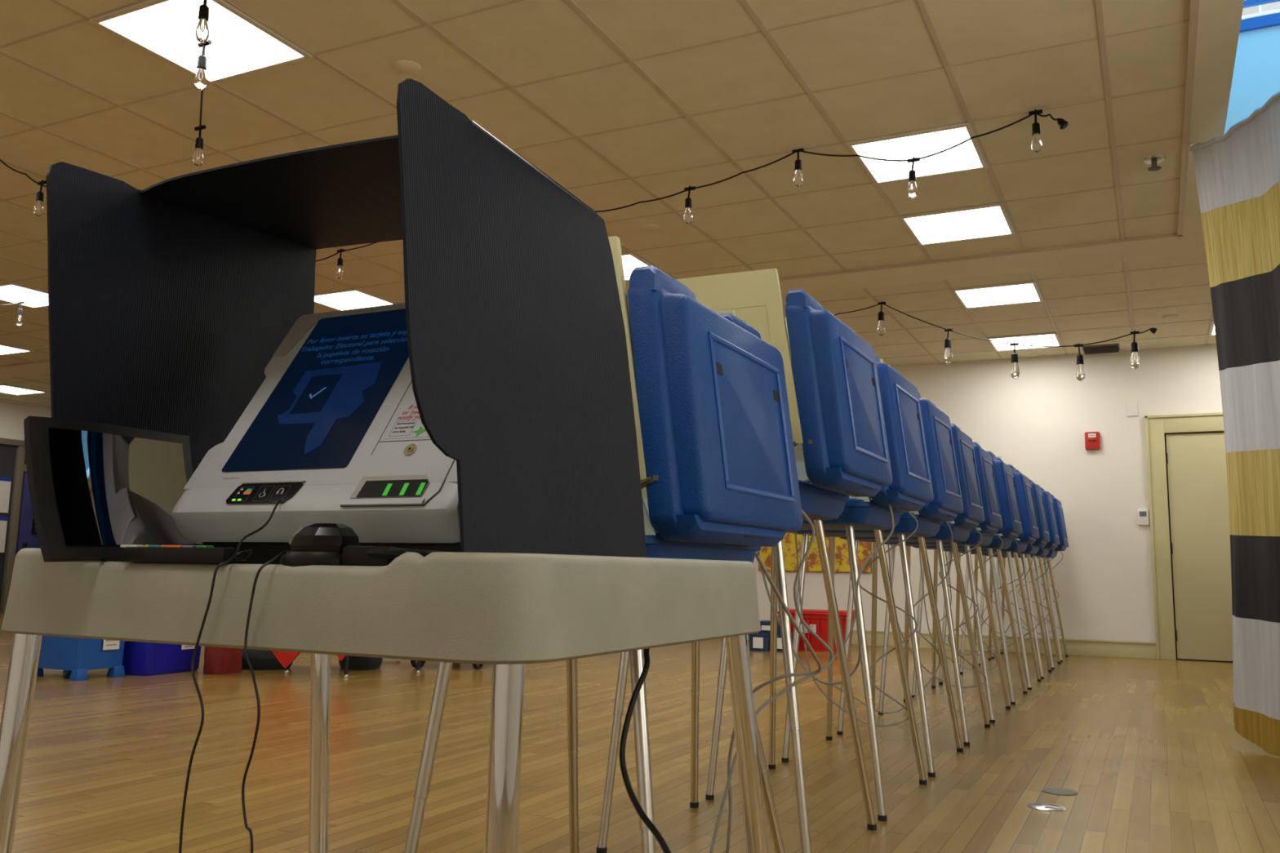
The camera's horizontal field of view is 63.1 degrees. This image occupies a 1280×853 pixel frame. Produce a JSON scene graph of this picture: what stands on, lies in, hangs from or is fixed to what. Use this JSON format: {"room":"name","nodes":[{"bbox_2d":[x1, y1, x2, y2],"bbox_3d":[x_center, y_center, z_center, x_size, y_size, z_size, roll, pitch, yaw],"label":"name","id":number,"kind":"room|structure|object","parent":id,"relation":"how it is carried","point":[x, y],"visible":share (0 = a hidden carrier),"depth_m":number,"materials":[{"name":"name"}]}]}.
{"room":"community hall","nodes":[
{"label":"community hall","id":0,"kind":"room"},
{"bbox_2d":[0,401,51,440],"bbox_3d":[-11.014,0.436,10.415,0.150,3.100,13.300,-3,-9,26],"label":"wall","id":1,"kind":"structure","parent":0,"point":[12,415],"depth_m":14.76,"materials":[{"name":"beige paint"}]},
{"bbox_2d":[0,444,26,613],"bbox_3d":[-8.778,1.446,14.732,0.080,2.330,2.400,-3,-9,26],"label":"window","id":2,"kind":"structure","parent":1,"relation":"in","point":[12,458],"depth_m":14.65,"materials":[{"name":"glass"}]},
{"bbox_2d":[0,515,8,552],"bbox_3d":[-8.957,1.474,14.332,0.008,0.500,0.500,-3,-9,26],"label":"notice","id":3,"kind":"object","parent":2,"relation":"attached to","point":[3,520],"visible":1,"depth_m":14.52,"materials":[{"name":"white paper"}]},
{"bbox_2d":[0,476,11,512],"bbox_3d":[-8.948,0.930,14.406,0.008,0.500,0.500,-3,-9,26],"label":"notice","id":4,"kind":"object","parent":2,"relation":"attached to","point":[5,482],"visible":1,"depth_m":14.57,"materials":[{"name":"white paper"}]},
{"bbox_2d":[15,472,40,555],"bbox_3d":[-8.591,1.671,15.068,0.100,1.940,0.780,-3,-9,26],"label":"door","id":5,"kind":"structure","parent":1,"relation":"attached to","point":[26,540],"depth_m":14.85,"materials":[{"name":"blue paint"}]},
{"bbox_2d":[0,0,1199,367],"bbox_3d":[-5.209,-1.492,5.637,14.637,0.024,9.440,-3,-9,26],"label":"trim","id":6,"kind":"structure","parent":1,"relation":"attached to","point":[1194,4],"depth_m":6.28,"materials":[{"name":"metal"}]},
{"bbox_2d":[0,0,1279,408],"bbox_3d":[-3.544,-1.976,7.024,16.750,1.392,13.250,-3,-9,26],"label":"ceiling","id":7,"kind":"structure","parent":0,"point":[526,41],"depth_m":5.14,"materials":[{"name":"tile"}]},
{"bbox_2d":[0,343,33,355],"bbox_3d":[-6.762,-0.816,10.799,0.610,0.012,0.610,-3,-9,26],"label":"recessed light","id":8,"kind":"object","parent":7,"relation":"in","point":[4,349],"visible":1,"depth_m":10.91,"materials":[{"name":"beige plastic"}]},
{"bbox_2d":[0,345,26,354],"bbox_3d":[-6.762,-0.817,10.800,0.558,0.006,0.558,-3,-9,26],"label":"diffuser","id":9,"kind":"object","parent":8,"relation":"attached to","point":[4,349],"depth_m":10.91,"materials":[{"name":"white plastic"}]},
{"bbox_2d":[0,159,46,216],"bbox_3d":[-3.439,-1.330,5.703,0.105,0.230,0.539,-2,-8,18],"label":"string light","id":10,"kind":"object","parent":7,"relation":"hanging from","point":[38,208],"visible":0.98,"depth_m":5.89,"materials":[{"name":"black"}]},
{"bbox_2d":[35,180,46,201],"bbox_3d":[-3.393,-1.338,5.914,0.060,0.121,0.038,-3,-9,26],"label":"socket","id":11,"kind":"object","parent":10,"relation":"attached to","point":[39,197],"depth_m":5.90,"materials":[{"name":"black plastic"}]},
{"bbox_2d":[0,282,48,308],"bbox_3d":[-5.112,-1.081,8.646,0.610,0.012,0.610,-3,-9,26],"label":"recessed light","id":12,"kind":"object","parent":7,"relation":"in","point":[10,292],"visible":0.64,"depth_m":8.61,"materials":[{"name":"beige plastic"}]},
{"bbox_2d":[0,384,48,395],"bbox_3d":[-8.143,-0.473,13.495,0.610,0.012,0.610,-3,-9,26],"label":"recessed light","id":13,"kind":"object","parent":7,"relation":"in","point":[4,388],"visible":1,"depth_m":13.54,"materials":[{"name":"beige plastic"}]},
{"bbox_2d":[88,0,312,84],"bbox_3d":[-1.811,-1.611,4.338,0.610,0.012,0.610,-3,-9,26],"label":"recessed light","id":14,"kind":"object","parent":7,"relation":"in","point":[242,46],"visible":1,"depth_m":4.32,"materials":[{"name":"beige plastic"}]},
{"bbox_2d":[192,0,212,166],"bbox_3d":[-1.855,-1.444,4.418,0.058,0.261,1.599,4,-8,-23],"label":"string light","id":15,"kind":"object","parent":7,"relation":"hanging from","point":[202,32],"visible":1,"depth_m":4.17,"materials":[{"name":"black"}]},
{"bbox_2d":[194,124,206,149],"bbox_3d":[-2.165,-1.425,5.127,0.060,0.120,0.038,-3,-9,26],"label":"socket","id":16,"kind":"object","parent":15,"relation":"attached to","point":[199,140],"depth_m":5.11,"materials":[{"name":"black plastic"}]},
{"bbox_2d":[198,0,208,21],"bbox_3d":[-1.610,-1.567,3.864,0.060,0.120,0.038,-3,-9,26],"label":"socket","id":17,"kind":"object","parent":15,"relation":"attached to","point":[203,13],"depth_m":3.85,"materials":[{"name":"black plastic"}]},
{"bbox_2d":[196,39,212,70],"bbox_3d":[-1.750,-1.495,4.187,0.060,0.121,0.038,-3,-9,26],"label":"socket","id":18,"kind":"object","parent":15,"relation":"attached to","point":[202,60],"depth_m":4.18,"materials":[{"name":"black plastic"}]},
{"bbox_2d":[315,242,377,279],"bbox_3d":[-2.031,-1.141,7.138,1.125,0.260,0.049,-3,-9,26],"label":"string light","id":19,"kind":"object","parent":7,"relation":"hanging from","point":[339,273],"visible":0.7,"depth_m":7.13,"materials":[{"name":"black"}]},
{"bbox_2d":[314,288,396,311],"bbox_3d":[-2.386,-1.035,8.658,0.610,0.012,0.610,-3,-9,26],"label":"recessed light","id":20,"kind":"object","parent":7,"relation":"in","point":[350,299],"visible":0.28,"depth_m":8.59,"materials":[{"name":"beige plastic"}]},
{"bbox_2d":[393,59,421,74],"bbox_3d":[-1.019,-1.571,4.570,0.120,0.012,0.120,-3,-9,26],"label":"ceiling speaker","id":21,"kind":"object","parent":7,"relation":"attached to","point":[407,67],"visible":1,"depth_m":4.55,"materials":[{"name":"plastic"}]},
{"bbox_2d":[0,0,1213,406],"bbox_3d":[-3.600,-1.302,6.899,15.872,0.010,13.150,-3,-9,26],"label":"grid","id":22,"kind":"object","parent":7,"relation":"attached to","point":[745,3],"depth_m":5.09,"materials":[{"name":"metal"}]},
{"bbox_2d":[622,252,668,280],"bbox_3d":[-0.198,-1.145,7.588,0.610,0.012,0.610,-3,-9,26],"label":"recessed light","id":23,"kind":"object","parent":7,"relation":"in","point":[631,260],"visible":0.3,"depth_m":7.43,"materials":[{"name":"beige"}]},
{"bbox_2d":[622,254,647,279],"bbox_3d":[-0.198,-1.146,7.588,0.558,0.006,0.558,-3,-9,26],"label":"diffuser","id":24,"kind":"object","parent":23,"relation":"attached to","point":[630,262],"depth_m":7.43,"materials":[{"name":"white plastic"}]},
{"bbox_2d":[594,109,1068,223],"bbox_3d":[0.730,-1.263,5.425,2.784,0.360,0.049,-3,-9,26],"label":"string light","id":25,"kind":"object","parent":7,"relation":"hanging from","point":[1036,144],"visible":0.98,"depth_m":5.15,"materials":[{"name":"black"}]},
{"bbox_2d":[684,186,695,208],"bbox_3d":[0.270,-1.245,5.650,0.060,0.121,0.038,-3,-9,26],"label":"socket","id":26,"kind":"object","parent":25,"relation":"attached to","point":[687,201],"depth_m":5.64,"materials":[{"name":"black plastic"}]},
{"bbox_2d":[791,148,804,170],"bbox_3d":[0.819,-1.386,5.398,0.060,0.120,0.038,-3,-9,26],"label":"socket","id":27,"kind":"object","parent":25,"relation":"attached to","point":[797,162],"depth_m":5.38,"materials":[{"name":"black plastic"}]},
{"bbox_2d":[906,156,920,182],"bbox_3d":[1.345,-1.265,5.120,0.060,0.121,0.038,-3,-9,26],"label":"socket","id":28,"kind":"object","parent":25,"relation":"attached to","point":[912,173],"depth_m":5.11,"materials":[{"name":"black plastic"}]},
{"bbox_2d":[1028,109,1042,135],"bbox_3d":[1.856,-1.429,4.889,0.060,0.120,0.038,-3,-9,26],"label":"socket","id":29,"kind":"object","parent":25,"relation":"attached to","point":[1035,126],"depth_m":4.88,"materials":[{"name":"black plastic"}]},
{"bbox_2d":[845,122,988,184],"bbox_3d":[1.453,-1.410,5.434,0.610,0.012,0.610,-3,-9,26],"label":"recessed light","id":30,"kind":"object","parent":7,"relation":"in","point":[968,156],"visible":1,"depth_m":5.40,"materials":[{"name":"beige plastic"}]},
{"bbox_2d":[898,202,1016,245],"bbox_3d":[1.990,-1.255,6.517,0.610,0.012,0.610,-3,-9,26],"label":"recessed light","id":31,"kind":"object","parent":7,"relation":"in","point":[990,220],"visible":1,"depth_m":6.49,"materials":[{"name":"beige plastic"}]},
{"bbox_2d":[833,301,1157,381],"bbox_3d":[2.495,-0.667,8.087,2.712,0.744,0.066,-3,-9,26],"label":"string light","id":32,"kind":"object","parent":7,"relation":"hanging from","point":[1135,362],"visible":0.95,"depth_m":7.87,"materials":[{"name":"black"}]},
{"bbox_2d":[1074,343,1084,364],"bbox_3d":[3.240,-0.535,7.699,0.062,0.157,0.051,-3,-9,26],"label":"socket","id":33,"kind":"object","parent":32,"relation":"attached to","point":[1080,361],"depth_m":7.68,"materials":[{"name":"black plastic"}]},
{"bbox_2d":[1129,330,1139,352],"bbox_3d":[3.578,-0.616,7.542,0.063,0.157,0.051,-3,-9,26],"label":"socket","id":34,"kind":"object","parent":32,"relation":"attached to","point":[1134,345],"depth_m":7.53,"materials":[{"name":"black plastic"}]},
{"bbox_2d":[951,280,1044,308],"bbox_3d":[2.797,-1.022,8.142,0.610,0.012,0.610,-3,-9,26],"label":"recessed light","id":35,"kind":"object","parent":7,"relation":"in","point":[1025,292],"visible":1,"depth_m":8.12,"materials":[{"name":"beige plastic"}]},
{"bbox_2d":[986,332,1062,351],"bbox_3d":[3.603,-0.788,9.767,0.610,0.012,0.610,-3,-9,26],"label":"recessed light","id":36,"kind":"object","parent":7,"relation":"in","point":[1052,339],"visible":0.88,"depth_m":9.72,"materials":[{"name":"beige plastic"}]},
{"bbox_2d":[1082,343,1119,354],"bbox_3d":[4.410,-0.739,9.978,0.320,0.031,0.270,-3,-9,26],"label":"ceiling vent","id":37,"kind":"object","parent":7,"relation":"in","point":[1113,348],"visible":0.99,"depth_m":9.94,"materials":[{"name":"brown metal"}]},
{"bbox_2d":[1142,155,1165,171],"bbox_3d":[2.686,-1.370,5.448,0.110,0.056,0.110,-3,-9,26],"label":"sprinkler","id":38,"kind":"object","parent":7,"relation":"attached to","point":[1153,160],"visible":1,"depth_m":5.44,"materials":[{"name":"silver metal"}]},
{"bbox_2d":[1189,91,1279,756],"bbox_3d":[2.773,-0.127,4.012,0.107,2.927,2.085,1,-8,-1],"label":"striped curtain","id":39,"kind":"object","parent":7,"relation":"hanging from","point":[1237,171],"visible":1,"depth_m":4.71,"materials":[{"name":"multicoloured fabric"}]},
{"bbox_2d":[1239,0,1279,32],"bbox_3d":[3.006,-2.637,3.979,1.362,0.710,3.050,-3,-9,26],"label":"window","id":40,"kind":"structure","parent":7,"relation":"attached to","point":[1271,20],"depth_m":5.44,"materials":[{"name":"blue glass"}]},
{"bbox_2d":[0,613,1279,852],"bbox_3d":[-3.557,1.645,6.455,17.000,0.120,13.550,-3,-9,26],"label":"floor","id":41,"kind":"structure","parent":0,"point":[1152,752],"depth_m":4.13,"materials":[{"name":"brown wood"}]},
{"bbox_2d":[36,635,124,680],"bbox_3d":[-3.676,1.326,6.838,0.514,0.610,0.384,-3,-8,24],"label":"plastic bin","id":42,"kind":"object","parent":41,"relation":"on","point":[75,656],"visible":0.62,"depth_m":6.67,"materials":[{"name":"blue plastic"}]},
{"bbox_2d":[122,640,201,675],"bbox_3d":[-3.317,1.464,7.178,0.390,0.440,0.530,-2,-8,20],"label":"storage bin","id":43,"kind":"object","parent":41,"relation":"on","point":[140,659],"visible":0.32,"depth_m":6.96,"materials":[{"name":"plastic"}]},
{"bbox_2d":[203,646,242,675],"bbox_3d":[-2.868,1.561,7.188,0.216,0.265,0.297,-5,-10,39],"label":"tote bag","id":44,"kind":"object","parent":41,"relation":"on","point":[217,660],"visible":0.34,"depth_m":7.07,"materials":[{"name":"red fabric"}]},
{"bbox_2d":[241,648,293,670],"bbox_3d":[-2.734,1.657,7.558,0.445,0.178,0.334,-3,-9,26],"label":"duffel bag","id":45,"kind":"object","parent":41,"relation":"on","point":[260,660],"visible":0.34,"depth_m":7.41,"materials":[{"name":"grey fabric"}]},
{"bbox_2d":[284,655,420,678],"bbox_3d":[-2.085,1.367,7.396,1.080,0.730,0.650,-3,-9,26],"label":"folding table","id":46,"kind":"object","parent":41,"relation":"on","point":[346,662],"visible":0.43,"depth_m":6.98,"materials":[{"name":"metal"}]},
{"bbox_2d":[271,650,346,667],"bbox_3d":[-2.092,1.339,7.385,1.120,0.692,0.723,-3,-9,26],"label":"tablecloth","id":47,"kind":"object","parent":46,"relation":"on","point":[286,659],"visible":0.12,"depth_m":7.11,"materials":[{"name":"red fabric"}]},
{"bbox_2d":[338,655,382,670],"bbox_3d":[-2.035,1.642,7.637,0.308,0.251,0.312,4,-8,-25],"label":"backpack","id":48,"kind":"object","parent":41,"relation":"on","point":[355,663],"visible":0.33,"depth_m":7.49,"materials":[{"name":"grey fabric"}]},
{"bbox_2d":[0,547,768,852],"bbox_3d":[-0.351,0.587,1.595,0.969,0.774,0.810,-3,-9,26],"label":"table","id":49,"kind":"object","parent":41,"relation":"on","point":[507,611],"visible":0.84,"depth_m":1.29,"materials":[{"name":"beige plastic"}]},
{"bbox_2d":[23,415,204,562],"bbox_3d":[-0.746,0.096,1.528,0.115,0.207,0.327,-2,-8,18],"label":"mirror","id":50,"kind":"object","parent":49,"relation":"on","point":[95,489],"visible":0.85,"depth_m":1.47,"materials":[{"name":"black plastic"}]},
{"bbox_2d":[120,544,235,564],"bbox_3d":[-0.602,0.165,1.353,0.193,0.022,0.021,-3,-9,26],"label":"keypad","id":51,"kind":"object","parent":49,"relation":"on","point":[132,553],"visible":1,"depth_m":1.34,"materials":[{"name":"black plastic"}]},
{"bbox_2d":[172,302,461,564],"bbox_3d":[-0.396,0.006,1.592,0.514,0.439,0.323,-3,-9,26],"label":"machine","id":52,"kind":"object","parent":49,"relation":"on","point":[334,431],"visible":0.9,"depth_m":1.51,"materials":[{"name":"white plastic"}]},
{"bbox_2d":[178,498,280,852],"bbox_3d":[-0.515,0.507,1.315,0.034,0.842,0.166,-1,-8,15],"label":"cable","id":53,"kind":"object","parent":52,"relation":"attached to","point":[232,557],"visible":1,"depth_m":1.27,"materials":[{"name":"black plastic"}]},
{"bbox_2d":[303,412,340,455],"bbox_3d":[-0.472,0.010,1.532,0.037,0.068,0.046,-3,-9,26],"label":"picture","id":54,"kind":"object","parent":52,"relation":"on","point":[321,429],"depth_m":1.53,"materials":[{"name":"blue"}]},
{"bbox_2d":[277,361,381,424],"bbox_3d":[-0.475,-0.051,1.595,0.162,0.101,0.069,-3,-9,26],"label":"picture","id":55,"kind":"object","parent":52,"relation":"on","point":[322,393],"depth_m":1.59,"materials":[{"name":"blue"}]},
{"bbox_2d":[45,78,646,561],"bbox_3d":[-0.436,-0.097,1.581,0.767,0.638,0.608,-3,-9,26],"label":"privacy screen","id":56,"kind":"object","parent":49,"relation":"on","point":[171,301],"visible":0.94,"depth_m":1.55,"materials":[{"name":"black plastic"}]},
{"bbox_2d":[279,523,443,566],"bbox_3d":[-0.329,0.152,1.290,0.244,0.062,0.106,-1,-8,16],"label":"headphones","id":57,"kind":"object","parent":49,"relation":"on","point":[316,544],"visible":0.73,"depth_m":1.26,"materials":[{"name":"black plastic"}]},
{"bbox_2d":[241,551,290,852],"bbox_3d":[-0.446,0.532,1.226,0.039,0.769,0.065,-3,-9,26],"label":"headphone cable","id":58,"kind":"object","parent":57,"relation":"attached to","point":[263,566],"visible":0.95,"depth_m":1.22,"materials":[{"name":"black plastic"}]},
{"bbox_2d":[289,523,359,552],"bbox_3d":[-0.394,0.140,1.307,0.084,0.036,0.081,-3,-9,26],"label":"ear cup","id":59,"kind":"object","parent":57,"relation":"on","point":[316,537],"depth_m":1.27,"materials":[{"name":"black plastic"}]},
{"bbox_2d":[619,648,671,852],"bbox_3d":[0.032,0.624,1.401,0.064,0.644,0.393,3,-8,-15],"label":"power cord","id":60,"kind":"object","parent":49,"relation":"hanging from","point":[642,814],"visible":0.92,"depth_m":1.53,"materials":[{"name":"black plastic"}]},
{"bbox_2d":[404,235,803,852],"bbox_3d":[-0.040,0.373,2.308,0.681,1.401,0.748,-3,-9,26],"label":"voting booth","id":61,"kind":"object","parent":41,"relation":"on","point":[717,468],"visible":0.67,"depth_m":2.01,"materials":[{"name":"blue plastic"}]},
{"bbox_2d":[644,529,760,563],"bbox_3d":[-0.100,0.282,2.312,0.580,0.084,0.632,-3,-9,26],"label":"tray","id":62,"kind":"object","parent":61,"relation":"on","point":[657,546],"depth_m":2.09,"materials":[{"name":"blue"}]},
{"bbox_2d":[725,553,822,852],"bbox_3d":[0.335,0.694,2.405,0.222,0.785,0.624,1,-8,-1],"label":"cable","id":63,"kind":"object","parent":61,"relation":"attached to","point":[757,555],"visible":0.92,"depth_m":2.56,"materials":[{"name":"grey plastic"}]},
{"bbox_2d":[596,268,892,852],"bbox_3d":[0.336,0.395,3.041,0.711,1.566,0.658,-3,-9,26],"label":"voting booth","id":64,"kind":"object","parent":41,"relation":"on","point":[841,446],"visible":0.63,"depth_m":2.80,"materials":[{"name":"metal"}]},
{"bbox_2d":[709,509,834,852],"bbox_3d":[0.327,0.589,2.628,0.390,1.051,0.034,5,-9,-25],"label":"cable","id":65,"kind":"object","parent":64,"relation":"attached to","point":[804,514],"visible":0.72,"depth_m":2.66,"materials":[{"name":"grey plastic"}]},
{"bbox_2d":[798,480,848,520],"bbox_3d":[0.267,0.224,3.066,0.580,0.084,0.556,-3,-9,26],"label":"tray","id":66,"kind":"object","parent":64,"relation":"on","point":[819,504],"depth_m":2.94,"materials":[{"name":"blue plastic"}]},
{"bbox_2d":[747,633,769,652],"bbox_3d":[1.166,2.046,9.917,0.208,0.165,0.258,-3,-9,26],"label":"crate","id":67,"kind":"object","parent":41,"relation":"on","point":[757,642],"visible":0.67,"depth_m":9.80,"materials":[{"name":"plastic"}]},
{"bbox_2d":[777,608,854,652],"bbox_3d":[1.750,1.971,10.127,0.750,0.390,0.440,-3,-9,26],"label":"storage tote","id":68,"kind":"object","parent":41,"relation":"on","point":[816,620],"visible":0.43,"depth_m":9.96,"materials":[{"name":"red plastic"}]},
{"bbox_2d":[705,354,933,821],"bbox_3d":[0.661,0.492,3.721,0.689,1.566,0.658,-3,-9,26],"label":"voting booth","id":69,"kind":"object","parent":41,"relation":"on","point":[910,488],"visible":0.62,"depth_m":3.51,"materials":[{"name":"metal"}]},
{"bbox_2d":[756,505,894,684],"bbox_3d":[0.584,0.549,3.483,0.525,0.597,0.095,-4,-9,34],"label":"cable","id":70,"kind":"object","parent":69,"relation":"attached to","point":[885,540],"visible":0.84,"depth_m":3.38,"materials":[{"name":"grey plastic"}]},
{"bbox_2d":[800,497,903,530],"bbox_3d":[0.602,0.321,3.741,0.580,0.084,0.556,-3,-9,26],"label":"tray","id":71,"kind":"object","parent":69,"relation":"on","point":[858,513],"depth_m":3.46,"materials":[{"name":"blue plastic"}]},
{"bbox_2d":[794,511,918,726],"bbox_3d":[0.790,0.712,3.911,0.499,0.790,0.122,-4,-9,31],"label":"cable","id":72,"kind":"object","parent":69,"relation":"attached to","point":[908,512],"visible":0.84,"depth_m":3.86,"materials":[{"name":"grey plastic"}]},
{"bbox_2d":[781,391,963,777],"bbox_3d":[1.000,0.594,4.427,0.668,1.566,0.658,-3,-9,26],"label":"voting booth","id":73,"kind":"object","parent":41,"relation":"on","point":[946,504],"visible":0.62,"depth_m":4.25,"materials":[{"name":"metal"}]},
{"bbox_2d":[790,511,942,537],"bbox_3d":[0.950,0.421,4.443,0.580,0.084,0.556,-3,-9,26],"label":"tray","id":74,"kind":"object","parent":73,"relation":"on","point":[927,526],"depth_m":4.22,"materials":[{"name":"blue"}]},
{"bbox_2d":[827,521,952,714],"bbox_3d":[1.111,0.835,4.620,0.544,0.832,0.185,-3,-9,26],"label":"cable","id":75,"kind":"object","parent":73,"relation":"attached to","point":[947,573],"visible":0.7,"depth_m":4.56,"materials":[{"name":"grey plastic"}]},
{"bbox_2d":[836,423,990,746],"bbox_3d":[1.345,0.698,5.153,0.641,1.566,0.658,-3,-9,26],"label":"voting booth","id":76,"kind":"object","parent":41,"relation":"on","point":[973,514],"visible":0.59,"depth_m":4.99,"materials":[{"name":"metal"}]},
{"bbox_2d":[840,521,972,542],"bbox_3d":[1.308,0.525,5.163,0.580,0.084,0.556,-3,-9,26],"label":"tray","id":77,"kind":"object","parent":76,"relation":"on","point":[961,534],"depth_m":4.94,"materials":[{"name":"blue"}]},
{"bbox_2d":[887,528,986,688],"bbox_3d":[1.507,0.924,5.345,0.496,0.803,0.207,-3,-9,26],"label":"cable","id":78,"kind":"object","parent":76,"relation":"attached to","point":[971,600],"visible":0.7,"depth_m":5.30,"materials":[{"name":"grey plastic"}]},
{"bbox_2d":[878,441,1010,723],"bbox_3d":[1.696,0.801,5.876,0.625,1.566,0.658,-3,-9,26],"label":"voting booth","id":79,"kind":"object","parent":41,"relation":"on","point":[993,522],"visible":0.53,"depth_m":5.68,"materials":[{"name":"metal"}]},
{"bbox_2d":[884,528,995,546],"bbox_3d":[1.665,0.628,5.882,0.580,0.084,0.556,-3,-9,26],"label":"tray","id":80,"kind":"object","parent":79,"relation":"on","point":[975,538],"depth_m":5.67,"materials":[{"name":"blue plastic"}]},
{"bbox_2d":[918,533,1003,671],"bbox_3d":[1.897,1.029,6.119,0.498,0.789,0.120,-5,-9,35],"label":"cable","id":81,"kind":"object","parent":79,"relation":"attached to","point":[997,551],"visible":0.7,"depth_m":6.06,"materials":[{"name":"grey plastic"}]},
{"bbox_2d":[911,441,1027,704],"bbox_3d":[2.081,0.910,6.637,0.639,1.566,0.658,-3,-9,26],"label":"voting booth","id":82,"kind":"object","parent":41,"relation":"on","point":[1011,528],"visible":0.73,"depth_m":6.41,"materials":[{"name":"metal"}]},
{"bbox_2d":[912,534,1013,550],"bbox_3d":[2.044,0.738,6.646,0.580,0.084,0.556,-3,-9,26],"label":"tray","id":83,"kind":"object","parent":82,"relation":"on","point":[996,544],"depth_m":6.41,"materials":[{"name":"blue"}]},
{"bbox_2d":[939,539,1024,655],"bbox_3d":[2.213,1.115,6.836,0.575,0.757,0.136,-3,-9,29],"label":"cable","id":84,"kind":"object","parent":82,"relation":"attached to","point":[1015,540],"visible":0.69,"depth_m":6.78,"materials":[{"name":"grey plastic"}]},
{"bbox_2d":[938,456,1041,689],"bbox_3d":[2.481,1.024,7.424,0.656,1.566,0.658,-3,-9,26],"label":"voting booth","id":85,"kind":"object","parent":41,"relation":"on","point":[1030,533],"visible":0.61,"depth_m":7.17,"materials":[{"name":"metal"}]},
{"bbox_2d":[942,539,1028,552],"bbox_3d":[2.437,0.851,7.437,0.580,0.084,0.556,-3,-9,26],"label":"tray","id":86,"kind":"object","parent":85,"relation":"on","point":[1022,544],"depth_m":7.19,"materials":[{"name":"blue plastic"}]},
{"bbox_2d":[960,473,1051,679],"bbox_3d":[2.851,1.131,8.170,0.655,1.566,0.658,-3,-9,26],"label":"voting booth","id":87,"kind":"object","parent":41,"relation":"on","point":[1043,531],"visible":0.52,"depth_m":7.97,"materials":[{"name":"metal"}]},
{"bbox_2d":[960,543,1039,555],"bbox_3d":[2.807,0.958,8.183,0.580,0.084,0.556,-3,-9,26],"label":"tray","id":88,"kind":"object","parent":87,"relation":"on","point":[1028,551],"depth_m":7.93,"materials":[{"name":"blue"}]},
{"bbox_2d":[977,477,1061,669],"bbox_3d":[3.237,1.242,8.942,0.660,1.566,0.658,-3,-9,26],"label":"voting booth","id":89,"kind":"object","parent":41,"relation":"on","point":[1054,542],"visible":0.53,"depth_m":8.75,"materials":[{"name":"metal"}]},
{"bbox_2d":[982,546,1050,556],"bbox_3d":[3.191,1.069,8.956,0.580,0.084,0.556,-3,-9,26],"label":"tray","id":90,"kind":"object","parent":89,"relation":"on","point":[1040,553],"depth_m":8.72,"materials":[{"name":"blue plastic"}]},
{"bbox_2d":[991,484,1068,662],"bbox_3d":[3.608,1.347,9.677,0.671,1.566,0.658,-3,-9,26],"label":"voting booth","id":91,"kind":"object","parent":41,"relation":"on","point":[1064,544],"visible":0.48,"depth_m":9.48,"materials":[{"name":"metal"}]},
{"bbox_2d":[993,549,1057,558],"bbox_3d":[3.557,1.175,9.693,0.580,0.084,0.556,-3,-9,26],"label":"tray","id":92,"kind":"object","parent":91,"relation":"on","point":[1051,554],"depth_m":9.44,"materials":[{"name":"blue"}]},
{"bbox_2d":[1027,802,1066,811],"bbox_3d":[1.339,1.251,3.433,0.120,0.006,0.120,-3,-9,26],"label":"floor outlet","id":93,"kind":"object","parent":41,"relation":"attached to","point":[1046,806],"visible":1,"depth_m":3.42,"materials":[{"name":"silver metal"}]},
{"bbox_2d":[1042,787,1077,795],"bbox_3d":[1.480,1.287,3.679,0.116,0.005,0.116,-3,-9,26],"label":"floor outlet","id":94,"kind":"object","parent":41,"relation":"attached to","point":[1055,791],"visible":1,"depth_m":3.67,"materials":[{"name":"brown"}]},
{"bbox_2d":[752,344,1223,642],"bbox_3d":[-0.599,0.897,12.579,16.600,3.100,0.150,-3,-9,26],"label":"wall","id":95,"kind":"structure","parent":0,"point":[1037,421],"depth_m":10.14,"materials":[{"name":"beige paint"}]},
{"bbox_2d":[758,532,871,572],"bbox_3d":[1.867,1.131,11.216,1.240,0.850,0.037,-3,-9,26],"label":"painting","id":96,"kind":"object","parent":95,"relation":"attached to","point":[842,564],"visible":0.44,"depth_m":11.16,"materials":[{"name":"yellow paper"}]},
{"bbox_2d":[746,629,1156,659],"bbox_3d":[-1.664,2.395,12.793,14.365,0.155,0.028,-3,-9,26],"label":"baseboard","id":97,"kind":"structure","parent":95,"relation":"attached to","point":[1087,647],"depth_m":9.96,"materials":[{"name":"yellow paint"}]},
{"bbox_2d":[1084,431,1100,449],"bbox_3d":[4.379,0.137,10.097,0.132,0.170,0.062,-3,-9,26],"label":"fire alarm","id":98,"kind":"object","parent":95,"relation":"attached to","point":[1092,442],"visible":1,"depth_m":10.08,"materials":[{"name":"red plastic"}]},
{"bbox_2d":[1144,412,1232,662],"bbox_3d":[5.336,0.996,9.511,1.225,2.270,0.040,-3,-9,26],"label":"trim","id":99,"kind":"structure","parent":95,"relation":"attached to","point":[1156,426],"depth_m":9.74,"materials":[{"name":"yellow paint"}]},
{"bbox_2d":[1165,432,1232,661],"bbox_3d":[5.343,1.086,9.536,0.899,2.076,0.057,-3,-9,26],"label":"door","id":100,"kind":"structure","parent":95,"relation":"in","point":[1200,544],"depth_m":9.61,"materials":[{"name":"yellow paint"}]},
{"label":"outside","id":101,"kind":"structure","parent":0,"visible":0},
{"bbox_2d":[1241,0,1279,19],"bbox_3d":[5.261,-3.804,7.727,6.000,4.700,0.200,-3,-9,26],"label":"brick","id":102,"kind":"object","parent":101,"point":[1273,7],"depth_m":7.82,"materials":[{"name":"beige brick"}]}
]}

